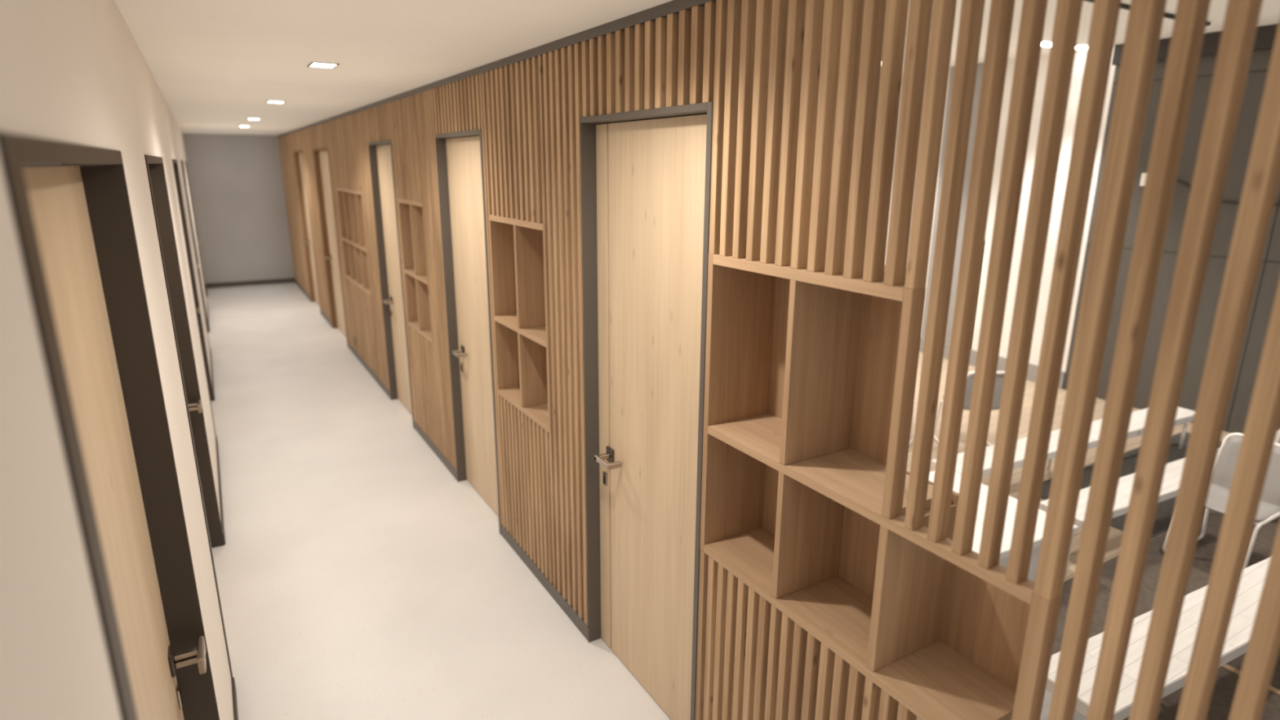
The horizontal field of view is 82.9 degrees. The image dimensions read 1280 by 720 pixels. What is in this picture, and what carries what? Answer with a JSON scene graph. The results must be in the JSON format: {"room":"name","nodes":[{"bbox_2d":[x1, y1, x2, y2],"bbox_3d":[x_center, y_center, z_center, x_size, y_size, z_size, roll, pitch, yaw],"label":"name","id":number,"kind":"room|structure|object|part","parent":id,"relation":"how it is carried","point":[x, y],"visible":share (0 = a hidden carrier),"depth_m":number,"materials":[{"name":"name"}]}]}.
{"room":"office corridor","nodes":[
{"label":"office corridor","id":0,"kind":"room"},
{"bbox_2d":[0,0,233,719],"bbox_3d":[-3.260,-0.574,4.980,0.300,2.372,15.050,-8,17,-29],"label":"wall","id":1,"kind":"structure","parent":0,"point":[72,71],"depth_m":0.69,"materials":[{"name":"white paint"}]},
{"bbox_2d":[0,131,219,719],"bbox_3d":[-0.859,0.643,1.283,0.113,1.965,1.114,-8,17,-29],"label":"door","id":2,"kind":"structure","parent":1,"relation":"in","point":[73,220],"depth_m":1.41,"materials":[{"name":"beige wood"}]},
{"bbox_3d":[-1.115,0.717,1.727,0.009,0.060,0.052,-8,17,-29],"label":"handle","id":3,"kind":"part","parent":2,"relation":"part of","materials":[{"name":"metal"}]},
{"bbox_3d":[-1.127,0.824,1.773,0.006,0.054,0.032,-8,17,-29],"label":"keyhole plate","id":4,"kind":"part","parent":2,"relation":"part of","materials":[{"name":"metal"}]},
{"bbox_3d":[-1.080,0.715,1.739,0.063,0.042,0.105,-8,17,-29],"label":"lever","id":5,"kind":"part","parent":2,"relation":"part of","materials":[{"name":"metal"}]},
{"bbox_2d":[144,154,233,677],"bbox_3d":[-1.910,0.175,3.005,0.113,1.965,1.277,-8,17,-29],"label":"door","id":6,"kind":"structure","parent":1,"relation":"in","point":[154,165],"depth_m":3.46,"materials":[{"name":"black wood"}]},
{"bbox_3d":[-2.173,0.228,3.529,0.063,0.042,0.105,-8,17,-29],"label":"lever","id":7,"kind":"part","parent":6,"relation":"part of","materials":[{"name":"metal"}]},
{"bbox_2d":[172,159,216,435],"bbox_3d":[-3.355,-0.469,5.371,0.113,1.965,1.148,-8,17,-29],"label":"door","id":8,"kind":"structure","parent":1,"relation":"in","point":[174,161],"depth_m":5.77,"materials":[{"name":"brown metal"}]},
{"bbox_3d":[-3.585,-0.401,5.841,0.063,0.042,0.105,-8,17,-29],"label":"lever","id":9,"kind":"part","parent":8,"relation":"part of","materials":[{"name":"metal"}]},
{"bbox_2d":[180,160,209,346],"bbox_3d":[-4.864,-1.141,7.843,0.113,1.965,1.175,-8,17,-29],"label":"door","id":10,"kind":"structure","parent":1,"relation":"in","point":[182,162],"depth_m":8.24,"materials":[{"name":"wood"}]},
{"bbox_2d":[185,160,206,299],"bbox_3d":[-6.312,-1.786,10.214,0.113,1.965,1.000,-8,17,-29],"label":"door","id":11,"kind":"structure","parent":1,"relation":"in","point":[185,161],"depth_m":10.52,"materials":[{"name":"wood"}]},
{"bbox_2d":[205,284,238,719],"bbox_3d":[-3.133,0.522,5.356,0.010,0.062,15.050,-8,17,-29],"label":"baseboard","id":12,"kind":"structure","parent":1,"relation":"attached to","point":[233,682],"depth_m":4.18,"materials":[{"name":"brown metal"}]},
{"bbox_2d":[182,133,294,284],"bbox_3d":[-6.340,-2.400,11.714,2.400,2.372,0.100,-8,17,-29],"label":"wall","id":13,"kind":"structure","parent":0,"point":[237,186],"depth_m":11.60,"materials":[{"name":"grey paint"}]},
{"bbox_2d":[205,277,294,288],"bbox_3d":[-6.393,-1.268,11.923,1.303,0.075,0.012,-8,17,-29],"label":"baseboard","id":14,"kind":"structure","parent":13,"relation":"attached to","point":[281,280],"depth_m":11.91,"materials":[{"name":"metal"}]},
{"bbox_2d":[115,0,672,135],"bbox_3d":[-2.719,-1.846,4.964,1.864,0.100,15.250,-8,17,-29],"label":"ceiling","id":15,"kind":"structure","parent":0,"point":[216,65],"depth_m":2.72,"materials":[{"name":"white paint"}]},
{"bbox_2d":[247,118,260,119],"bbox_3d":[-3.894,-2.428,7.306,0.112,0.004,0.166,-8,17,-29],"label":"recessed light","id":16,"kind":"object","parent":15,"relation":"in","point":[247,118],"visible":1,"depth_m":7.26,"materials":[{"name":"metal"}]},
{"bbox_2d":[266,100,285,103],"bbox_3d":[-2.640,-1.870,5.253,0.112,0.004,0.166,-8,17,-29],"label":"recessed light","id":17,"kind":"object","parent":15,"relation":"in","point":[268,101],"visible":1,"depth_m":5.22,"materials":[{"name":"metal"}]},
{"bbox_2d":[267,101,283,102],"bbox_3d":[-2.640,-1.870,5.253,0.096,0.002,0.150,-8,17,-29],"label":"diffuser","id":18,"kind":"object","parent":17,"relation":"attached to","point":[268,101],"depth_m":5.25,"materials":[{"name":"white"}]},
{"bbox_2d":[306,62,339,68],"bbox_3d":[-1.432,-1.331,3.274,0.112,0.004,0.166,-8,17,-29],"label":"recessed light","id":19,"kind":"object","parent":15,"relation":"in","point":[315,64],"visible":1,"depth_m":3.26,"materials":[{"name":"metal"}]},
{"bbox_2d":[311,62,336,67],"bbox_3d":[-1.432,-1.332,3.274,0.096,0.002,0.150,-8,17,-29],"label":"diffuser","id":20,"kind":"object","parent":19,"relation":"attached to","point":[313,64],"depth_m":3.26,"materials":[{"name":"white plastic"}]},
{"bbox_2d":[277,0,716,137],"bbox_3d":[-1.982,-1.892,5.402,0.052,0.031,15.050,-8,17,-29],"label":"trim","id":21,"kind":"structure","parent":15,"relation":"attached to","point":[674,6],"depth_m":2.59,"materials":[{"name":"metal"}]},
{"bbox_2d":[205,282,1231,719],"bbox_3d":[-0.433,0.191,6.914,7.200,0.080,15.250,-8,17,-29],"label":"floor","id":22,"kind":"structure","parent":0,"point":[357,577],"depth_m":3.67,"materials":[{"name":"plastic"}]},
{"bbox_2d":[277,133,311,301],"bbox_3d":[-5.275,-2.227,11.088,0.051,2.372,2.100,-8,17,-29],"label":"wall panel","id":23,"kind":"object","parent":22,"relation":"on","point":[286,146],"visible":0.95,"depth_m":10.99,"materials":[{"name":"brown wood"}]},
{"bbox_2d":[292,130,302,151],"bbox_3d":[-4.482,-2.890,9.528,0.049,0.272,1.000,-8,17,-29],"label":"panel","id":24,"kind":"object","parent":23,"relation":"attached to","point":[296,136],"visible":0.73,"depth_m":9.49,"materials":[{"name":"brown wood"}]},
{"bbox_2d":[293,150,320,313],"bbox_3d":[-4.473,-1.747,9.845,0.113,2.100,1.000,-8,17,-29],"label":"door","id":25,"kind":"structure","parent":23,"relation":"attached to","point":[299,155],"depth_m":10.13,"materials":[{"name":"brown wood"}]},
{"bbox_2d":[300,127,332,327],"bbox_3d":[-3.981,-1.650,8.969,0.051,2.372,1.000,-8,17,-29],"label":"wall panel","id":26,"kind":"object","parent":22,"relation":"on","point":[306,134],"visible":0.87,"depth_m":8.94,"materials":[{"name":"brown wood"}]},
{"bbox_2d":[311,122,327,149],"bbox_3d":[-3.442,-2.426,7.824,0.049,0.272,1.100,-8,17,-29],"label":"panel","id":27,"kind":"object","parent":26,"relation":"attached to","point":[318,132],"visible":0.71,"depth_m":7.78,"materials":[{"name":"brown wood"}]},
{"bbox_2d":[312,147,347,345],"bbox_3d":[-3.432,-1.284,8.140,0.113,2.100,1.100,-8,17,-29],"label":"door","id":28,"kind":"structure","parent":26,"relation":"attached to","point":[321,156],"depth_m":8.40,"materials":[{"name":"brown wood"}]},
{"bbox_2d":[324,110,391,399],"bbox_3d":[-2.630,-1.048,6.757,0.051,2.372,2.121,-8,17,-29],"label":"wall panel","id":29,"kind":"object","parent":22,"relation":"on","point":[347,136],"visible":0.89,"depth_m":6.51,"materials":[{"name":"brown wood"}]},
{"bbox_2d":[336,187,371,296],"bbox_3d":[-2.591,-1.155,6.854,0.239,0.893,1.310,-8,17,-29],"label":"shelf unit","id":30,"kind":"object","parent":29,"relation":"attached to","point":[350,204],"visible":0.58,"depth_m":6.83,"materials":[{"name":"brown wood"}]},
{"bbox_3d":[-2.923,-1.300,7.387,0.229,0.893,0.022,-8,17,-29],"label":"panel","id":31,"kind":"part","parent":30,"relation":"part of","materials":[{"name":"brown wood"}]},
{"bbox_3d":[-2.593,-1.573,6.739,0.229,0.026,1.265,-8,17,-29],"label":"shelf","id":32,"kind":"part","parent":30,"relation":"part of","materials":[{"name":"brown wood"}]},
{"bbox_3d":[-2.596,-1.102,6.866,0.229,0.023,1.265,-8,17,-29],"label":"shelf","id":33,"kind":"part","parent":30,"relation":"part of","materials":[{"name":"brown wood"}]},
{"bbox_3d":[-2.598,-0.736,6.964,0.229,0.025,1.265,-8,17,-29],"label":"shelf","id":34,"kind":"part","parent":30,"relation":"part of","materials":[{"name":"brown wood"}]},
{"bbox_3d":[-2.269,-1.009,6.316,0.229,0.893,0.022,-8,17,-29],"label":"panel","id":35,"kind":"part","parent":30,"relation":"part of","materials":[{"name":"brown wood"}]},
{"bbox_2d":[365,102,391,142],"bbox_3d":[-1.886,-1.733,5.275,0.049,0.272,0.788,-8,17,-29],"label":"panel","id":36,"kind":"object","parent":29,"relation":"attached to","point":[378,117],"visible":0.67,"depth_m":5.24,"materials":[{"name":"brown wood"}]},
{"bbox_2d":[368,139,413,427],"bbox_3d":[-1.876,-0.590,5.592,0.113,2.100,0.788,-8,17,-29],"label":"door","id":37,"kind":"structure","parent":29,"relation":"attached to","point":[380,156],"depth_m":5.75,"materials":[{"name":"wood"}]},
{"bbox_3d":[-2.024,-0.470,5.828,0.060,0.023,0.110,-8,17,-29],"label":"lever","id":38,"kind":"part","parent":37,"relation":"part of","materials":[{"name":"metal"}]},
{"bbox_2d":[387,88,457,479],"bbox_3d":[-1.409,-0.504,4.756,0.051,2.372,1.116,-8,17,-29],"label":"wall panel","id":39,"kind":"object","parent":22,"relation":"on","point":[411,117],"visible":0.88,"depth_m":4.61,"materials":[{"name":"brown wood"}]},
{"bbox_2d":[397,198,434,343],"bbox_3d":[-1.405,-0.627,4.912,0.239,0.893,0.671,-8,17,-29],"label":"shelf unit","id":40,"kind":"object","parent":39,"relation":"attached to","point":[411,213],"visible":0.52,"depth_m":4.93,"materials":[{"name":"brown wood"}]},
{"bbox_3d":[-1.574,-0.700,5.179,0.229,0.893,0.022,-8,17,-29],"label":"panel","id":41,"kind":"part","parent":40,"relation":"part of","materials":[{"name":"brown wood"}]},
{"bbox_3d":[-1.407,-1.044,4.796,0.229,0.026,0.626,-8,17,-29],"label":"shelf","id":42,"kind":"part","parent":40,"relation":"part of","materials":[{"name":"brown wood"}]},
{"bbox_3d":[-1.410,-0.573,4.923,0.229,0.023,0.626,-8,17,-29],"label":"shelf","id":43,"kind":"part","parent":40,"relation":"part of","materials":[{"name":"brown wood"}]},
{"bbox_3d":[-1.412,-0.207,5.022,0.229,0.025,0.626,-8,17,-29],"label":"shelf","id":44,"kind":"part","parent":40,"relation":"part of","materials":[{"name":"brown wood"}]},
{"bbox_3d":[-1.245,-0.553,4.639,0.229,0.893,0.022,-8,17,-29],"label":"panel","id":45,"kind":"part","parent":40,"relation":"part of","materials":[{"name":"brown wood"}]},
{"bbox_2d":[433,75,481,134],"bbox_3d":[-0.919,-1.302,3.692,0.049,0.272,0.788,-8,17,-29],"label":"panel","id":46,"kind":"object","parent":39,"relation":"attached to","point":[457,108],"visible":0.72,"depth_m":3.65,"materials":[{"name":"brown wood"}]},
{"bbox_2d":[435,128,501,534],"bbox_3d":[-0.910,-0.160,4.009,0.113,2.100,0.788,-8,17,-29],"label":"door","id":47,"kind":"structure","parent":39,"relation":"attached to","point":[459,155],"depth_m":4.10,"materials":[{"name":"wood"}]},
{"bbox_3d":[-1.057,-0.040,4.245,0.060,0.023,0.110,-8,17,-29],"label":"lever","id":48,"kind":"part","parent":47,"relation":"part of","materials":[{"name":"metal"}]},
{"bbox_3d":[-1.051,-0.054,4.299,0.009,0.060,0.052,-8,17,-29],"label":"handle","id":49,"kind":"part","parent":47,"relation":"part of","materials":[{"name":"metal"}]},
{"bbox_2d":[479,43,588,641],"bbox_3d":[-0.457,-0.080,3.197,0.051,2.372,1.058,-8,17,-29],"label":"wall panel","id":50,"kind":"object","parent":22,"relation":"on","point":[531,113],"visible":0.93,"depth_m":3.02,"materials":[{"name":"brown wood"}]},
{"bbox_2d":[488,214,553,434],"bbox_3d":[-0.452,-0.202,3.350,0.239,0.893,0.679,-8,17,-29],"label":"shelf unit","id":51,"kind":"object","parent":50,"relation":"attached to","point":[519,255],"visible":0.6,"depth_m":3.37,"materials":[{"name":"brown wood"}]},
{"bbox_3d":[-0.623,-0.276,3.621,0.229,0.893,0.022,-8,17,-29],"label":"panel","id":52,"kind":"part","parent":51,"relation":"part of","materials":[{"name":"brown wood"}]},
{"bbox_3d":[-0.454,-0.620,3.235,0.229,0.026,0.634,-8,17,-29],"label":"shelf","id":53,"kind":"part","parent":51,"relation":"part of","materials":[{"name":"brown wood"}]},
{"bbox_3d":[-0.457,-0.149,3.362,0.229,0.023,0.634,-8,17,-29],"label":"shelf","id":54,"kind":"part","parent":51,"relation":"part of","materials":[{"name":"brown wood"}]},
{"bbox_3d":[-0.458,0.218,3.460,0.229,0.025,0.634,-8,17,-29],"label":"shelf","id":55,"kind":"part","parent":51,"relation":"part of","materials":[{"name":"brown wood"}]},
{"bbox_3d":[-0.290,-0.127,3.075,0.229,0.893,0.022,-8,17,-29],"label":"panel","id":56,"kind":"part","parent":51,"relation":"part of","materials":[{"name":"brown wood"}]},
{"bbox_2d":[580,102,713,719],"bbox_3d":[0.024,0.256,2.481,0.113,2.100,0.773,-8,17,-29],"label":"door","id":57,"kind":"structure","parent":50,"relation":"attached to","point":[646,174],"depth_m":2.48,"materials":[{"name":"wood"}]},
{"bbox_3d":[-0.136,0.464,2.833,0.006,0.054,0.032,-8,17,-29],"label":"keyhole plate","id":58,"kind":"part","parent":57,"relation":"part of","materials":[{"name":"metal"}]},
{"bbox_3d":[-0.120,0.378,2.711,0.060,0.023,0.110,-8,17,-29],"label":"lever","id":59,"kind":"part","parent":57,"relation":"part of","materials":[{"name":"metal"}]},
{"bbox_3d":[-0.114,0.363,2.764,0.009,0.060,0.052,-8,17,-29],"label":"handle","id":60,"kind":"part","parent":57,"relation":"part of","materials":[{"name":"metal"}]},
{"bbox_2d":[581,0,716,116],"bbox_3d":[0.014,-0.887,2.164,0.049,0.272,0.773,-8,17,-29],"label":"panel","id":61,"kind":"object","parent":50,"relation":"attached to","point":[668,61],"visible":0.75,"depth_m":2.09,"materials":[{"name":"brown wood"}]},
{"bbox_2d":[909,408,913,444],"bbox_3d":[1.728,0.309,5.162,0.358,0.620,0.398,12,19,38],"label":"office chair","id":62,"kind":"object","parent":22,"relation":"on","point":[912,424],"visible":0.04,"depth_m":5.24,"materials":[{"name":"white plastic"}]},
{"bbox_2d":[933,371,1004,446],"bbox_3d":[2.346,0.325,5.113,0.358,0.620,0.398,0,15,-1],"label":"office chair","id":63,"kind":"object","parent":22,"relation":"on","point":[1000,375],"visible":0.24,"depth_m":4.95,"materials":[{"name":"white plastic"}]},
{"bbox_3d":[2.180,0.459,5.160,0.026,0.335,0.374,0,15,-1],"label":"leg","id":64,"kind":"part","parent":63,"relation":"part of","materials":[{"name":"white metal"}]},
{"bbox_3d":[2.349,0.207,4.921,0.358,0.293,0.088,0,15,-1],"label":"rail","id":65,"kind":"part","parent":63,"relation":"part of","materials":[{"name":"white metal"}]},
{"bbox_2d":[695,0,1279,719],"bbox_3d":[1.014,0.593,0.784,0.042,2.341,3.206,-8,17,-29],"label":"slatted screen","id":66,"kind":"object","parent":22,"relation":"on","point":[797,88],"visible":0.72,"depth_m":1.23,"materials":[{"name":"brown wood"}]},
{"bbox_2d":[699,253,1062,719],"bbox_3d":[0.546,0.242,1.716,0.239,0.893,1.023,-8,17,-29],"label":"shelf unit","id":67,"kind":"object","parent":66,"relation":"attached to","point":[810,379],"visible":0.87,"depth_m":1.79,"materials":[{"name":"brown wood"}]},
{"bbox_3d":[0.287,0.130,2.130,0.229,0.893,0.022,-8,17,-29],"label":"panel","id":68,"kind":"part","parent":67,"relation":"part of","materials":[{"name":"brown wood"}]},
{"bbox_3d":[0.456,-0.214,1.745,0.229,0.026,0.632,-8,17,-29],"label":"shelf","id":69,"kind":"part","parent":67,"relation":"part of","materials":[{"name":"brown wood"}]},
{"bbox_3d":[0.537,0.661,1.829,0.229,0.025,0.970,-8,17,-29],"label":"shelf","id":70,"kind":"part","parent":67,"relation":"part of","materials":[{"name":"brown wood"}]},
{"bbox_3d":[0.539,0.295,1.731,0.229,0.023,0.970,-8,17,-29],"label":"shelf","id":71,"kind":"part","parent":67,"relation":"part of","materials":[{"name":"brown wood"}]},
{"bbox_3d":[0.611,0.214,1.824,0.014,0.893,0.896,-8,17,-29],"label":"panel","id":72,"kind":"part","parent":67,"relation":"part of","materials":[{"name":"brown wood"}]},
{"bbox_3d":[0.539,0.095,1.486,0.039,0.489,0.022,-8,17,-29],"label":"panel","id":73,"kind":"part","parent":67,"relation":"part of","materials":[{"name":"brown wood"}]},
{"bbox_3d":[0.619,0.513,1.649,0.229,0.354,0.022,-8,17,-29],"label":"panel","id":74,"kind":"part","parent":67,"relation":"part of","materials":[{"name":"brown wood"}]},
{"bbox_3d":[0.710,0.604,1.318,0.039,0.403,0.030,-8,17,-29],"label":"panel","id":75,"kind":"part","parent":67,"relation":"part of","materials":[{"name":"brown wood"}]},
{"bbox_2d":[916,689,1086,719],"bbox_3d":[1.145,1.298,2.628,1.216,0.006,0.580,-8,17,-29],"label":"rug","id":76,"kind":"object","parent":22,"relation":"on","point":[1047,697],"visible":0.02,"depth_m":2.66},
{"bbox_2d":[928,471,1078,582],"bbox_3d":[1.116,0.944,3.458,1.830,0.275,0.780,-7,17,-26],"label":"table","id":77,"kind":"object","parent":22,"relation":"on","point":[1012,502],"visible":0.18,"depth_m":3.48,"materials":[{"name":"paint"}]},
{"bbox_2d":[1040,431,1222,538],"bbox_3d":[3.434,0.758,4.708,2.050,0.008,0.720,-8,17,-29],"label":"mat","id":78,"kind":"object","parent":22,"relation":"on","point":[1165,509],"visible":0.02,"depth_m":4.61,"materials":[{"name":"carpet"}]},
{"bbox_2d":[930,406,1195,477],"bbox_3d":[2.836,0.607,4.721,2.400,0.263,0.235,-7,17,-26],"label":"table","id":79,"kind":"object","parent":78,"relation":"on","point":[1184,415],"visible":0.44,"depth_m":4.67,"materials":[{"name":"paint"}]},
{"bbox_3d":[2.728,0.644,4.675,0.024,0.214,0.198,-7,17,-26],"label":"leg","id":80,"kind":"part","parent":79,"relation":"part of","materials":[{"name":"beige wood"}]},
{"bbox_3d":[3.800,0.509,5.197,0.024,0.214,0.198,-7,17,-26],"label":"leg","id":81,"kind":"part","parent":79,"relation":"part of","materials":[{"name":"white metal"}]},
{"bbox_2d":[1039,429,1279,528],"bbox_3d":[3.270,0.739,4.238,2.600,0.263,0.235,-7,17,-26],"label":"table","id":82,"kind":"object","parent":78,"relation":"on","point":[1173,470],"visible":0.08,"depth_m":3.87,"materials":[{"name":"paint"}]},
{"bbox_3d":[3.270,0.760,4.243,0.024,0.220,0.198,-7,17,-26],"label":"leg","id":83,"kind":"part","parent":82,"relation":"part of","materials":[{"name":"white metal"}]},
{"bbox_2d":[1051,511,1279,719],"bbox_3d":[3.259,1.365,2.439,4.736,0.012,3.130,-8,17,-29],"label":"floor mat","id":84,"kind":"object","parent":22,"relation":"on","point":[1226,682],"depth_m":3.38,"materials":[{"name":"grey carpet"}]},
{"bbox_2d":[1045,557,1270,719],"bbox_3d":[3.148,0.997,3.277,3.900,0.263,0.275,-7,17,-26],"label":"table","id":85,"kind":"object","parent":84,"relation":"on","point":[1252,579],"visible":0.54,"depth_m":2.62,"materials":[{"name":"paint"}]},
{"bbox_2d":[1162,432,1279,568],"bbox_3d":[2.962,0.723,3.615,0.398,0.620,0.358,-7,17,-26],"label":"office chair","id":86,"kind":"object","parent":84,"relation":"on","point":[1268,509],"visible":0.44,"depth_m":3.66,"materials":[{"name":"white plastic"}]},
{"bbox_3d":[2.876,0.823,3.790,0.375,0.335,0.026,-7,17,-26],"label":"leg","id":87,"kind":"part","parent":86,"relation":"part of","materials":[{"name":"white metal"}]},
{"bbox_3d":[3.101,0.547,3.640,0.088,0.293,0.358,-7,17,-26],"label":"rail","id":88,"kind":"part","parent":86,"relation":"part of","materials":[{"name":"white metal"}]},
{"bbox_3d":[3.024,0.900,3.504,0.374,0.335,0.026,-7,17,-26],"label":"leg","id":89,"kind":"part","parent":86,"relation":"part of","materials":[{"name":"white metal"}]},
{"bbox_3d":[2.549,1.317,2.588,0.030,0.004,0.920,-8,17,-29],"label":"floor strip","id":90,"kind":"part","parent":84,"relation":"part of","materials":[{"name":"brown wood"}]},
{"bbox_2d":[1275,428,1279,444],"bbox_3d":[3.681,0.618,4.017,0.398,0.620,0.358,-10,18,-33],"label":"office chair","id":91,"kind":"object","parent":84,"relation":"on","point":[1277,440],"visible":0.02,"depth_m":4.20,"materials":[{"name":"white plastic"}]},
{"bbox_2d":[880,0,1279,71],"bbox_3d":[2.280,-1.949,3.448,5.386,0.100,7.700,-8,17,-29],"label":"ceiling","id":92,"kind":"structure","parent":0,"point":[1270,9],"depth_m":4.87,"materials":[{"name":"white paint"}]},
{"bbox_2d":[1041,42,1050,47],"bbox_3d":[3.243,-2.510,5.771,0.220,0.011,0.090,-8,17,-29],"label":"recessed light","id":93,"kind":"object","parent":92,"relation":"in","point":[1043,44],"visible":0.46,"depth_m":5.73,"materials":[{"name":"white plastic"}]},
{"bbox_2d":[1075,45,1087,50],"bbox_3d":[3.626,-2.549,5.923,0.220,0.011,0.090,-8,17,-29],"label":"recessed light","id":94,"kind":"object","parent":92,"relation":"in","point":[1078,47],"visible":0.52,"depth_m":5.87,"materials":[{"name":"white plastic"}]},
{"bbox_2d":[1083,0,1210,26],"bbox_3d":[2.716,-2.102,4.256,2.600,0.020,0.030,-8,17,-29],"label":"ceiling track","id":95,"kind":"object","parent":92,"relation":"attached to","point":[1126,6],"visible":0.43,"depth_m":4.43,"materials":[{"name":"black metal"}]},
{"bbox_2d":[884,46,1279,433],"bbox_3d":[4.549,-0.843,5.135,0.100,2.890,7.500,-8,17,-29],"label":"wall","id":96,"kind":"structure","parent":0,"point":[1268,275],"depth_m":5.85,"materials":[{"name":"grey paint"}]},
{"bbox_2d":[919,337,1065,389],"bbox_3d":[3.207,-0.089,7.563,0.020,0.160,2.440,-8,17,-29],"label":"baseboard","id":97,"kind":"structure","parent":96,"relation":"attached to","point":[1033,369],"depth_m":7.04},
{"bbox_2d":[1139,173,1146,186],"bbox_3d":[4.048,-1.420,5.712,0.050,0.100,0.170,-8,17,-29],"label":"wall box","id":98,"kind":"object","parent":96,"relation":"attached to","point":[1143,175],"visible":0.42,"depth_m":5.75,"materials":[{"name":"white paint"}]},
{"bbox_2d":[1111,23,1278,65],"bbox_3d":[5.107,-1.880,3.725,0.060,0.150,5.060,-8,17,-29],"label":"trim","id":99,"kind":"structure","parent":96,"relation":"attached to","point":[1265,36],"depth_m":5.25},
{"bbox_2d":[1176,179,1279,205],"bbox_3d":[4.434,-1.187,5.122,0.016,0.176,1.351,-8,17,-29],"label":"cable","id":100,"kind":"object","parent":96,"relation":"attached to","point":[1177,180],"visible":0.44,"depth_m":5.34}
]}

